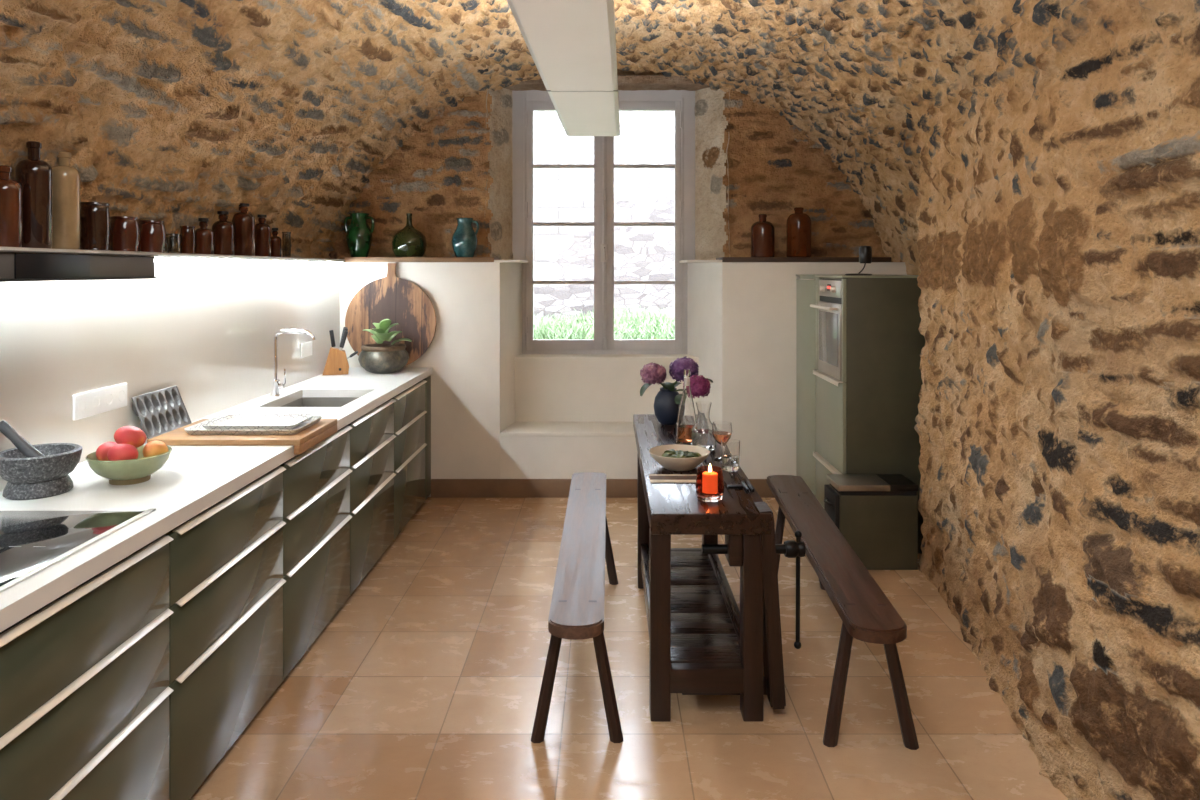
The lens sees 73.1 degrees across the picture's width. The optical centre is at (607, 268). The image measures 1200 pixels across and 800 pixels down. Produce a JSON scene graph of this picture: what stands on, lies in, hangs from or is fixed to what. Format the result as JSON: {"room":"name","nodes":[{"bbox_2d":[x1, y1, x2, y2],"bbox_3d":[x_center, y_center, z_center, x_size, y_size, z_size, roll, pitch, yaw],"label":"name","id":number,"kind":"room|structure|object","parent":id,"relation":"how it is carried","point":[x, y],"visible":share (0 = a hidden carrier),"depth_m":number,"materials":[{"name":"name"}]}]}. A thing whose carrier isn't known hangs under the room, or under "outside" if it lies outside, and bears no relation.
{"room":"historic interior","nodes":[
{"label":"historic interior","id":0,"kind":"room"},
{"bbox_2d":[0,0,1153,258],"bbox_3d":[-0.178,-0.759,2.429,3.927,1.577,7.257,0,0,0],"label":"ceiling","id":1,"kind":"structure","parent":0,"point":[177,113],"depth_m":3.90,"materials":[{"name":"stone"}]},
{"bbox_2d":[507,0,619,135],"bbox_3d":[-0.109,-1.119,3.393,0.300,0.742,2.382,0,0,1],"label":"ceiling lamp","id":2,"kind":"object","parent":1,"relation":"hanging from","point":[571,44],"visible":1,"depth_m":2.85,"materials":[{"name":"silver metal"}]},
{"bbox_2d":[512,0,612,90],"bbox_3d":[-0.123,-0.750,2.810,0.291,0.004,1.190,0,0,0],"label":"diffuser","id":3,"kind":"object","parent":2,"relation":"attached to","point":[569,43],"depth_m":2.65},
{"bbox_2d":[551,91,616,135],"bbox_3d":[-0.096,-0.750,3.995,0.290,0.004,1.140,0,0,0],"label":"diffuser","id":4,"kind":"object","parent":2,"relation":"attached to","point":[580,113],"depth_m":3.85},
{"bbox_2d":[515,354,698,421],"bbox_3d":[0.030,1.133,6.295,1.660,0.935,0.410,0,0,0],"label":"wall niche","id":5,"kind":"object","parent":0,"point":[548,387],"visible":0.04,"depth_m":6.09,"materials":[{"name":"white paint"}]},
{"bbox_2d":[329,88,885,258],"bbox_3d":[-0.006,-0.819,5.994,4.388,1.638,0.076,0,0,0],"label":"wall","id":6,"kind":"structure","parent":0,"point":[439,175],"depth_m":6.00,"materials":[{"name":"stone"}]},
{"bbox_2d":[485,88,512,259],"bbox_3d":[-0.822,-0.794,6.166,0.042,1.588,0.396,0,0,24],"label":"trim","id":7,"kind":"structure","parent":6,"relation":"attached to","point":[500,122],"depth_m":6.18,"materials":[{"name":"stone"}]},
{"bbox_2d":[695,87,729,259],"bbox_3d":[0.786,-0.794,6.169,0.040,1.588,0.428,0,0,-32],"label":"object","id":8,"kind":"structure","parent":6,"relation":"attached to","point":[710,121],"depth_m":6.18,"materials":[{"name":"stone"}]},
{"bbox_2d":[340,262,906,496],"bbox_3d":[0.182,0.776,6.090,4.135,1.648,0.820,0,0,0],"label":"wall","id":9,"kind":"structure","parent":0,"point":[741,316],"depth_m":5.68,"materials":[{"name":"white paint"}]},
{"bbox_2d":[339,257,499,261],"bbox_3d":[-1.340,-0.066,5.844,1.080,0.035,0.352,0,0,0],"label":"shelf","id":10,"kind":"object","parent":9,"relation":"on","point":[347,259],"visible":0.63,"depth_m":5.67,"materials":[{"name":"brown wood"}]},
{"bbox_2d":[344,213,374,256],"bbox_3d":[-1.790,-0.242,5.830,0.184,0.318,0.183,0,0,35],"label":"vase","id":11,"kind":"object","parent":10,"relation":"on","point":[359,238],"visible":0.92,"depth_m":5.77,"materials":[{"name":"green ceramic"}]},
{"bbox_2d":[391,213,426,256],"bbox_3d":[-1.435,-0.243,5.850,0.250,0.320,0.250,0,0,0],"label":"demijohn","id":12,"kind":"object","parent":10,"relation":"on","point":[408,241],"visible":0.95,"depth_m":5.76,"materials":[{"name":"green glass"}]},
{"bbox_2d":[452,218,478,256],"bbox_3d":[-1.035,-0.225,5.850,0.188,0.284,0.188,0,0,30],"label":"ceramic pitcher","id":13,"kind":"object","parent":10,"relation":"on","point":[464,238],"visible":0.92,"depth_m":5.79,"materials":[{"name":"blue ceramic"}]},
{"bbox_2d":[494,260,527,262],"bbox_3d":[-0.710,-0.056,5.992,0.180,0.017,0.616,0,0,0],"label":"trim","id":14,"kind":"structure","parent":9,"relation":"on","point":[506,261],"depth_m":5.68,"materials":[{"name":"white paint"}]},
{"bbox_2d":[500,422,634,436],"bbox_3d":[0.021,1.161,5.897,1.557,0.027,0.446,0,0,0],"label":"window seat","id":15,"kind":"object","parent":9,"relation":"on","point":[516,429],"depth_m":5.79,"materials":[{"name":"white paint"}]},
{"bbox_2d":[431,479,774,497],"bbox_3d":[0.040,1.536,5.678,2.559,0.128,0.024,0,0,0],"label":"baseboard","id":16,"kind":"structure","parent":9,"relation":"attached to","point":[440,488],"depth_m":5.67,"materials":[{"name":"brown stone"}]},
{"bbox_2d":[679,260,721,262],"bbox_3d":[0.678,-0.056,5.992,0.247,0.017,0.616,0,0,0],"label":"trim","id":17,"kind":"structure","parent":9,"relation":"attached to","point":[682,261],"depth_m":5.68,"materials":[{"name":"white paint"}]},
{"bbox_2d":[716,257,891,261],"bbox_3d":[1.393,-0.066,5.844,1.183,0.035,0.352,0,0,0],"label":"shelf","id":18,"kind":"object","parent":9,"relation":"on","point":[724,259],"visible":0.74,"depth_m":5.67,"materials":[{"name":"brown wood"}]},
{"bbox_2d":[751,214,774,256],"bbox_3d":[1.117,-0.239,5.850,0.172,0.312,0.172,0,0,0],"label":"glass bottle","id":19,"kind":"object","parent":18,"relation":"on","point":[762,231],"visible":0.98,"depth_m":5.78,"materials":[{"name":"brown glass"}]},
{"bbox_2d":[786,207,810,256],"bbox_3d":[1.378,-0.263,5.850,0.176,0.360,0.176,0,0,0],"label":"glass bottle","id":20,"kind":"object","parent":18,"relation":"on","point":[798,224],"visible":0.94,"depth_m":5.78,"materials":[{"name":"brown glass"}]},
{"bbox_2d":[189,497,1068,799],"bbox_3d":[0.025,1.660,2.475,4.650,0.120,7.450,0,0,0],"label":"floor","id":21,"kind":"structure","parent":0,"point":[425,683],"depth_m":2.96,"materials":[{"name":"tile"}]},
{"bbox_2d":[0,536,173,799],"bbox_3d":[-1.539,1.173,1.890,0.629,0.855,0.800,0,0,0],"label":"drawer unit","id":22,"kind":"object","parent":21,"relation":"on","point":[85,692],"visible":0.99,"depth_m":1.95,"materials":[{"name":"green paint"}]},
{"bbox_2d":[0,367,432,631],"bbox_3d":[-1.554,0.713,2.638,0.650,0.045,6.076,0,0,0],"label":"countertop","id":23,"kind":"structure","parent":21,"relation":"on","point":[193,479],"depth_m":2.59,"materials":[{"name":"white stone"}]},
{"bbox_2d":[0,443,81,499],"bbox_3d":[-1.757,0.625,2.500,0.226,0.130,0.226,0,0,0],"label":"mortar","id":24,"kind":"object","parent":23,"relation":"on","point":[45,476],"visible":0.96,"depth_m":2.43,"materials":[{"name":"grey stone"}]},
{"bbox_2d":[0,420,44,457],"bbox_3d":[-1.794,0.537,2.483,0.142,0.153,0.044,0,0,-7],"label":"pestle","id":25,"kind":"object","parent":24,"relation":"in","point":[29,451],"visible":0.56,"depth_m":2.47,"materials":[{"name":"grey stone"}]},
{"bbox_2d":[0,508,155,592],"bbox_3d":[-1.552,0.687,1.904,0.519,0.004,0.828,0,0,0],"label":"induction cooktop","id":26,"kind":"object","parent":23,"relation":"in","point":[32,540],"visible":1,"depth_m":2.11,"materials":[{"name":"black glass"}]},
{"bbox_2d":[85,444,171,484],"bbox_3d":[-1.558,0.643,2.640,0.244,0.093,0.244,0,0,0],"label":"fruit bowl","id":27,"kind":"object","parent":23,"relation":"on","point":[139,470],"visible":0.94,"depth_m":2.56,"materials":[{"name":"green ceramic"}]},
{"bbox_2d":[96,442,116,460],"bbox_3d":[-1.629,0.600,2.645,0.074,0.070,0.074,0,0,-16],"label":"peach","id":28,"kind":"object","parent":27,"relation":"in","point":[102,450],"visible":0.47,"depth_m":2.62,"materials":[{"name":"red food"}]},
{"bbox_2d":[107,444,137,460],"bbox_3d":[-1.547,0.593,2.584,0.084,0.076,0.090,0,0,-42],"label":"peach","id":29,"kind":"object","parent":27,"relation":"in","point":[117,452],"visible":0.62,"depth_m":2.55,"materials":[{"name":"red food"}]},
{"bbox_2d":[114,426,145,447],"bbox_3d":[-1.561,0.549,2.644,0.086,0.074,0.094,0,0,28],"label":"peach","id":30,"kind":"object","parent":29,"relation":"on","point":[131,435],"visible":0.8,"depth_m":2.62,"materials":[{"name":"red food"}]},
{"bbox_2d":[143,440,167,457],"bbox_3d":[-1.489,0.600,2.664,0.074,0.070,0.074,0,0,-44],"label":"peach","id":31,"kind":"object","parent":27,"relation":"in","point":[153,448],"visible":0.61,"depth_m":2.64,"materials":[{"name":"orange food"}]},
{"bbox_2d":[147,419,336,454],"bbox_3d":[-1.501,0.695,3.380,0.598,0.060,0.440,0,0,0],"label":"board","id":32,"kind":"object","parent":23,"relation":"on","point":[309,437],"visible":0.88,"depth_m":3.20,"materials":[{"name":"brown wood"}]},
{"bbox_2d":[131,386,191,438],"bbox_3d":[-1.835,0.584,3.327,0.083,0.164,0.328,0,0,0],"label":"mold","id":33,"kind":"object","parent":32,"relation":"on","point":[159,412],"depth_m":3.32,"materials":[{"name":"metal"}]},
{"bbox_2d":[184,415,321,434],"bbox_3d":[-1.472,0.653,3.390,0.463,0.023,0.318,0,0,0],"label":"serving tray","id":34,"kind":"object","parent":32,"relation":"on","point":[197,429],"visible":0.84,"depth_m":3.25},
{"bbox_2d":[202,414,312,429],"bbox_3d":[-1.460,0.640,3.393,0.378,0.019,0.263,0,0,0],"label":"serving tray","id":35,"kind":"object","parent":34,"relation":"on","point":[232,421],"visible":1,"depth_m":3.41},
{"bbox_2d":[270,329,314,396],"bbox_3d":[-1.704,0.508,4.380,0.245,0.364,0.054,0,0,0],"label":"kitchen faucet","id":36,"kind":"object","parent":23,"relation":"on","point":[275,385],"visible":1,"depth_m":4.37,"materials":[{"name":"silver metal"}]},
{"bbox_2d":[281,397,373,424],"bbox_3d":[-1.542,0.818,4.345,0.447,0.164,0.622,0,0,0],"label":"sink","id":37,"kind":"object","parent":23,"relation":"in","point":[304,401],"visible":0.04,"depth_m":4.64,"materials":[{"name":"silver metal"}]},
{"bbox_2d":[323,347,348,374],"bbox_3d":[-1.787,0.601,5.319,0.165,0.178,0.106,0,0,-18],"label":"knife block","id":38,"kind":"object","parent":23,"relation":"on","point":[337,363],"visible":1,"depth_m":5.27,"materials":[{"name":"brown wood"}]},
{"bbox_2d":[329,330,335,347],"bbox_3d":[-1.817,0.468,5.341,0.040,0.131,0.016,0,0,-18],"label":"kitchen knife","id":39,"kind":"object","parent":38,"relation":"on","point":[331,332],"visible":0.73,"depth_m":5.33,"materials":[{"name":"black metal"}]},
{"bbox_2d":[339,331,347,350],"bbox_3d":[-1.730,0.469,5.301,0.056,0.130,0.016,0,0,-18],"label":"kitchen knife","id":40,"kind":"object","parent":38,"relation":"on","point":[345,333],"visible":1,"depth_m":5.29,"materials":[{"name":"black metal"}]},
{"bbox_2d":[358,343,408,373],"bbox_3d":[-1.500,0.599,5.420,0.330,0.182,0.330,0,0,0],"label":"plant pot","id":41,"kind":"object","parent":23,"relation":"on","point":[383,358],"visible":0.99,"depth_m":5.30,"materials":[{"name":"grey metal"}]},
{"bbox_2d":[363,319,411,344],"bbox_3d":[-1.496,0.422,5.442,0.257,0.173,0.296,0,0,-43],"label":"succulent","id":42,"kind":"object","parent":41,"relation":"in","point":[381,334],"visible":1,"depth_m":5.39,"materials":[{"name":"green plant"}]},
{"bbox_2d":[345,263,435,364],"bbox_3d":[-1.510,0.324,5.635,0.630,0.730,0.076,0,0,0],"label":"round board","id":43,"kind":"object","parent":23,"relation":"on","point":[400,301],"visible":0.78,"depth_m":5.62,"materials":[{"name":"brown wood"}]},
{"bbox_2d":[162,466,285,799],"bbox_3d":[-1.539,1.173,2.690,0.629,0.855,0.800,0,0,0],"label":"drawer unit","id":44,"kind":"object","parent":21,"relation":"on","point":[226,581],"visible":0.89,"depth_m":2.60,"materials":[{"name":"green paint"}]},
{"bbox_2d":[278,426,351,679],"bbox_3d":[-1.539,1.173,3.490,0.629,0.855,0.800,0,0,0],"label":"drawer unit","id":45,"kind":"object","parent":21,"relation":"on","point":[316,481],"visible":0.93,"depth_m":3.42,"materials":[{"name":"green paint"}]},
{"bbox_2d":[346,399,395,594],"bbox_3d":[-1.539,1.173,4.290,0.629,0.855,0.800,0,0,0],"label":"drawer unit","id":46,"kind":"object","parent":21,"relation":"on","point":[372,436],"visible":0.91,"depth_m":4.22,"materials":[{"name":"green paint"}]},
{"bbox_2d":[391,380,426,539],"bbox_3d":[-1.539,1.173,5.090,0.629,0.855,0.800,0,0,0],"label":"drawer unit","id":47,"kind":"object","parent":21,"relation":"on","point":[409,405],"visible":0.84,"depth_m":5.05,"materials":[{"name":"green paint"}]},
{"bbox_2d":[423,376,430,499],"bbox_3d":[-1.388,1.173,5.576,0.300,0.855,0.172,0,0,0],"label":"filler panel","id":48,"kind":"object","parent":21,"relation":"on","point":[428,379],"visible":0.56,"depth_m":5.59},
{"bbox_2d":[531,472,623,742],"bbox_3d":[-0.105,1.375,3.595,0.316,0.451,1.980,0,0,0],"label":"wooden bench","id":49,"kind":"object","parent":21,"relation":"on","point":[576,612],"visible":1,"depth_m":2.92,"materials":[{"name":"brown wood"}]},
{"bbox_2d":[633,414,804,721],"bbox_3d":[0.430,1.224,3.822,0.560,0.752,1.955,0,0,0],"label":"table","id":50,"kind":"object","parent":21,"relation":"on","point":[701,643],"visible":0.91,"depth_m":2.88,"materials":[{"name":"brown wood"}]},
{"bbox_2d":[654,387,679,424],"bbox_3d":[0.335,0.761,4.500,0.164,0.197,0.164,0,0,0],"label":"flower vase","id":51,"kind":"object","parent":50,"relation":"on","point":[666,411],"visible":0.84,"depth_m":4.44,"materials":[{"name":"ceramic"}]},
{"bbox_2d":[640,362,674,395],"bbox_3d":[0.272,0.639,4.498,0.190,0.242,0.154,0,0,0],"label":"hydrangea","id":52,"kind":"object","parent":51,"relation":"in","point":[652,373],"visible":0.99,"depth_m":4.46,"materials":[{"name":"plant"}]},
{"bbox_2d":[669,356,698,386],"bbox_3d":[0.421,0.625,4.550,0.182,0.270,0.175,0,0,0],"label":"hydrangea","id":53,"kind":"object","parent":51,"relation":"in","point":[679,365],"visible":0.87,"depth_m":4.50,"materials":[{"name":"purple plant"}]},
{"bbox_2d":[674,375,712,403],"bbox_3d":[0.457,0.668,4.438,0.254,0.185,0.187,0,0,0],"label":"hydrangea","id":54,"kind":"object","parent":51,"relation":"in","point":[700,386],"visible":0.73,"depth_m":4.37,"materials":[{"name":"plant"}]},
{"bbox_2d":[649,474,696,482],"bbox_3d":[0.270,0.855,3.310,0.200,0.008,0.116,0,0,0],"label":"folded napkin","id":55,"kind":"object","parent":50,"relation":"on","point":[654,478],"visible":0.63,"depth_m":3.29,"materials":[{"name":"fabric"}]},
{"bbox_2d":[649,444,709,470],"bbox_3d":[0.308,0.823,3.500,0.266,0.073,0.266,0,0,0],"label":"salad bowl","id":56,"kind":"object","parent":50,"relation":"on","point":[673,464],"visible":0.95,"depth_m":3.43,"materials":[{"name":"beige ceramic"}]},
{"bbox_2d":[662,449,700,457],"bbox_3d":[0.318,0.817,3.502,0.179,0.061,0.180,0,0,0],"label":"salad","id":57,"kind":"object","parent":56,"relation":"in","point":[672,453],"visible":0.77,"depth_m":3.49,"materials":[{"name":"green plant"}]},
{"bbox_2d":[676,369,695,444],"bbox_3d":[0.386,0.676,3.960,0.104,0.366,0.104,0,0,0],"label":"wine bottle","id":58,"kind":"object","parent":50,"relation":"on","point":[686,421],"visible":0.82,"depth_m":3.93,"materials":[{"name":"clear glass"}]},
{"bbox_2d":[691,401,715,450],"bbox_3d":[0.456,0.748,3.860,0.122,0.222,0.122,0,0,0],"label":"carafe","id":59,"kind":"object","parent":50,"relation":"on","point":[701,432],"visible":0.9,"depth_m":3.82,"materials":[{"name":"clear glass"}]},
{"bbox_2d":[671,551,740,662],"bbox_3d":[0.347,1.423,3.484,0.305,0.023,1.138,0,0,0],"label":"shelf","id":60,"kind":"object","parent":50,"relation":"attached to","point":[703,630],"depth_m":3.30,"materials":[{"name":"brown wood"}]},
{"bbox_2d":[696,465,723,501],"bbox_3d":[0.382,0.803,3.030,0.107,0.113,0.107,0,0,0],"label":"candle holder","id":61,"kind":"object","parent":50,"relation":"on","point":[709,484],"visible":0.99,"depth_m":2.99,"materials":[{"name":"red glass"}]},
{"bbox_2d":[712,421,731,460],"bbox_3d":[0.515,0.776,3.660,0.092,0.164,0.092,0,0,0],"label":"wine glass","id":62,"kind":"object","parent":50,"relation":"on","point":[721,430],"visible":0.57,"depth_m":3.63,"materials":[{"name":"clear glass"}]},
{"bbox_2d":[721,439,739,471],"bbox_3d":[0.523,0.797,3.460,0.082,0.125,0.082,0,0,0],"label":"water tumbler","id":63,"kind":"object","parent":50,"relation":"on","point":[730,448],"visible":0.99,"depth_m":3.43,"materials":[{"name":"clear glass"}]},
{"bbox_2d":[796,274,882,496],"bbox_3d":[1.601,0.819,5.415,0.599,1.562,0.523,0,0,0],"label":"cabinet","id":64,"kind":"object","parent":21,"relation":"on","point":[805,285],"visible":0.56,"depth_m":5.44,"materials":[{"name":"wood"}]},
{"bbox_2d":[767,475,918,749],"bbox_3d":[0.927,1.375,3.549,0.316,0.451,1.950,0,0,3],"label":"wooden bench","id":65,"kind":"object","parent":21,"relation":"on","point":[866,613],"visible":0.98,"depth_m":2.87,"materials":[{"name":"brown wood"}]},
{"bbox_2d":[813,275,924,553],"bbox_3d":[1.589,0.819,4.850,0.583,1.562,0.604,0,0,0],"label":"oven column","id":66,"kind":"structure","parent":21,"relation":"on","point":[865,420],"depth_m":4.55,"materials":[{"name":"metal"}]},
{"bbox_2d":[816,459,831,507],"bbox_3d":[1.329,1.340,4.850,0.021,0.360,0.596,0,0,0],"label":"drawer","id":67,"kind":"object","parent":66,"relation":"in","point":[823,466],"depth_m":4.98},
{"bbox_2d":[810,280,841,380],"bbox_3d":[1.431,0.351,4.816,0.355,0.570,0.473,0,0,0],"label":"oven","id":68,"kind":"object","parent":66,"relation":"on","point":[829,306],"visible":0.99,"depth_m":4.76,"materials":[{"name":"silver metal"}]},
{"bbox_2d":[816,376,845,473],"bbox_3d":[1.329,0.899,4.850,0.021,0.514,0.596,0,0,0],"label":"door","id":69,"kind":"structure","parent":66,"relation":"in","point":[830,392],"depth_m":4.78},
{"bbox_2d":[845,246,871,275],"bbox_3d":[1.460,-0.050,4.720,0.154,0.174,0.154,0,0,0],"label":"desk lamp","id":70,"kind":"object","parent":66,"relation":"on","point":[865,252],"visible":1,"depth_m":4.69,"materials":[{"name":"black metal"}]},
{"bbox_2d":[824,474,917,569],"bbox_3d":[1.414,1.373,4.418,0.468,0.450,0.235,0,0,0],"label":"base cabinet","id":71,"kind":"object","parent":21,"relation":"on","point":[877,515],"visible":0.86,"depth_m":4.30,"materials":[{"name":"wood"}]},
{"bbox_2d":[846,0,1199,799],"bbox_3d":[1.691,0.442,2.444,0.701,2.356,7.271,0,0,4],"label":"wall","id":72,"kind":"structure","parent":0,"point":[1048,224],"depth_m":2.40,"materials":[{"name":"stone"}]},
{"bbox_3d":[-2.069,0.778,2.390,0.361,1.644,7.180,0,0,0],"label":"wall","id":73,"kind":"structure","parent":0,"visible":0},
{"bbox_2d":[0,263,339,491],"bbox_3d":[-1.883,0.325,2.639,0.009,0.730,6.077,0,0,0],"label":"backsplash","id":74,"kind":"structure","parent":73,"relation":"attached to","point":[206,331],"depth_m":3.37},
{"bbox_2d":[73,383,126,420],"bbox_3d":[-1.873,0.485,2.985,0.012,0.091,0.311,0,0,0],"label":"power outlet","id":75,"kind":"object","parent":74,"relation":"attached to","point":[90,403],"visible":1,"depth_m":2.97,"materials":[{"name":"white plastic"}]},
{"bbox_2d":[301,341,311,357],"bbox_3d":[-1.873,0.500,5.035,0.012,0.090,0.170,0,0,0],"label":"power outlet","id":76,"kind":"object","parent":74,"relation":"attached to","point":[306,348],"visible":1,"depth_m":5.02,"materials":[{"name":"white plastic"}]},
{"bbox_2d":[0,247,344,264],"bbox_3d":[-2.020,-0.047,2.589,0.360,0.042,6.178,0,0,0],"label":"wall ledge","id":77,"kind":"object","parent":73,"relation":"on","point":[166,255],"depth_m":3.78,"materials":[{"name":"white paint"}]},
{"bbox_2d":[0,165,22,246],"bbox_3d":[-1.930,-0.199,2.588,0.096,0.261,0.096,0,0,0],"label":"bottle","id":78,"kind":"object","parent":77,"relation":"on","point":[11,193],"visible":0.93,"depth_m":2.57,"materials":[{"name":"brown ceramic"}]},
{"bbox_2d":[15,141,52,247],"bbox_3d":[-1.930,-0.247,2.724,0.104,0.359,0.104,0,0,0],"label":"bottle","id":79,"kind":"object","parent":77,"relation":"on","point":[34,175],"visible":0.89,"depth_m":2.69,"materials":[{"name":"brown ceramic"}]},
{"bbox_2d":[52,151,79,248],"bbox_3d":[-1.930,-0.241,2.874,0.098,0.347,0.098,0,0,0],"label":"bottle","id":80,"kind":"object","parent":77,"relation":"on","point":[66,178],"visible":0.82,"depth_m":2.84,"materials":[{"name":"ceramic"}]},
{"bbox_2d":[0,250,157,281],"bbox_3d":[-1.667,-0.008,1.950,0.333,0.079,1.500,0,0,0],"label":"hood","id":81,"kind":"object","parent":77,"relation":"attached to","point":[15,265],"visible":1,"depth_m":2.27,"materials":[{"name":"grey metal"}]},
{"bbox_2d":[79,202,109,250],"bbox_3d":[-1.965,-0.160,3.100,0.104,0.185,0.104,0,0,25],"label":"jar","id":82,"kind":"object","parent":77,"relation":"on","point":[94,216],"visible":0.9,"depth_m":3.06,"materials":[{"name":"ceramic"}]},
{"bbox_2d":[110,216,139,251],"bbox_3d":[-1.965,-0.140,3.292,0.108,0.143,0.108,0,0,20],"label":"jar","id":83,"kind":"object","parent":77,"relation":"on","point":[124,230],"visible":0.85,"depth_m":3.25,"materials":[{"name":"ceramic"}]},
{"bbox_2d":[138,220,165,252],"bbox_3d":[-1.965,-0.137,3.487,0.113,0.139,0.113,0,0,0],"label":"jar","id":84,"kind":"object","parent":77,"relation":"on","point":[152,233],"visible":0.83,"depth_m":3.44,"materials":[{"name":"ceramic"}]},
{"bbox_2d":[165,234,180,252],"bbox_3d":[-1.965,-0.113,3.659,0.063,0.090,0.063,0,0,0],"label":"glass jar","id":85,"kind":"object","parent":77,"relation":"on","point":[173,243],"visible":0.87,"depth_m":3.63,"materials":[{"name":"clear glass"}]},
{"bbox_2d":[180,226,194,253],"bbox_3d":[-1.965,-0.135,3.785,0.065,0.133,0.065,0,0,0],"label":"glass jar","id":86,"kind":"object","parent":77,"relation":"on","point":[187,238],"visible":0.9,"depth_m":3.76,"materials":[{"name":"brown glass"}]},
{"bbox_2d":[195,218,213,253],"bbox_3d":[-1.965,-0.158,3.935,0.090,0.180,0.090,0,0,0],"label":"bottle","id":87,"kind":"object","parent":77,"relation":"on","point":[204,236],"visible":0.9,"depth_m":3.90,"materials":[{"name":"brown glass"}]},
{"bbox_2d":[212,211,233,254],"bbox_3d":[-1.965,-0.182,4.134,0.104,0.228,0.104,0,0,0],"label":"bottle","id":88,"kind":"object","parent":77,"relation":"on","point":[223,230],"visible":0.93,"depth_m":4.09,"materials":[{"name":"brown glass"}]},
{"bbox_2d":[232,203,254,255],"bbox_3d":[-1.965,-0.211,4.367,0.115,0.286,0.115,0,0,0],"label":"bottle","id":89,"kind":"object","parent":77,"relation":"on","point":[243,222],"visible":0.88,"depth_m":4.32,"materials":[{"name":"brown glass"}]},
{"bbox_2d":[255,214,270,256],"bbox_3d":[-1.965,-0.189,4.600,0.094,0.242,0.094,0,0,0],"label":"bottle","id":90,"kind":"object","parent":77,"relation":"on","point":[262,230],"visible":0.84,"depth_m":4.56,"materials":[{"name":"brown glass"}]},
{"bbox_2d":[270,228,281,256],"bbox_3d":[-1.965,-0.156,4.780,0.072,0.176,0.072,0,0,0],"label":"bottle","id":91,"kind":"object","parent":77,"relation":"on","point":[276,242],"visible":0.84,"depth_m":4.75,"materials":[{"name":"brown glass"}]},
{"bbox_2d":[282,232,290,256],"bbox_3d":[-1.965,-0.147,4.951,0.053,0.158,0.053,0,0,0],"label":"glass tumbler","id":92,"kind":"object","parent":77,"relation":"on","point":[286,236],"visible":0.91,"depth_m":4.93,"materials":[{"name":"glass"}]},
{"bbox_3d":[0.000,-0.150,2.650,5.200,3.500,7.900,0,0,0],"label":"wall","id":93,"kind":"structure","parent":0,"visible":0},
{"bbox_2d":[505,75,709,353],"bbox_3d":[0.000,-0.396,6.210,1.800,2.148,0.360,0,0,0],"label":"window","id":94,"kind":"structure","parent":93,"relation":"in","point":[682,102],"depth_m":6.31,"materials":[{"name":"grey paint"}]},
{"bbox_2d":[617,69,661,74],"bbox_3d":[-0.006,-1.494,6.330,1.888,0.388,0.024,0,0,0],"label":"trim","id":95,"kind":"structure","parent":93,"relation":"attached to","point":[619,72],"depth_m":6.33,"materials":[{"name":"stone"}]},
{"label":"outside","id":96,"kind":"structure","parent":0,"visible":0},
{"bbox_3d":[0.000,0.820,8.425,14.000,0.160,3.750,0,0,0],"label":"courtyard","id":97,"kind":"object","parent":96,"visible":0},
{"bbox_2d":[533,111,674,321],"bbox_3d":[0.000,-0.900,10.400,14.000,3.800,0.400,0,0,0],"label":"wall","id":98,"kind":"structure","parent":97,"relation":"on","point":[560,253],"depth_m":10.20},
{"bbox_2d":[533,305,674,339],"bbox_3d":[-0.025,0.580,8.504,4.807,0.331,3.299,0,0,0],"label":"grass","id":99,"kind":"structure","parent":97,"relation":"on","point":[662,327],"depth_m":8.51,"materials":[{"name":"green plant"}]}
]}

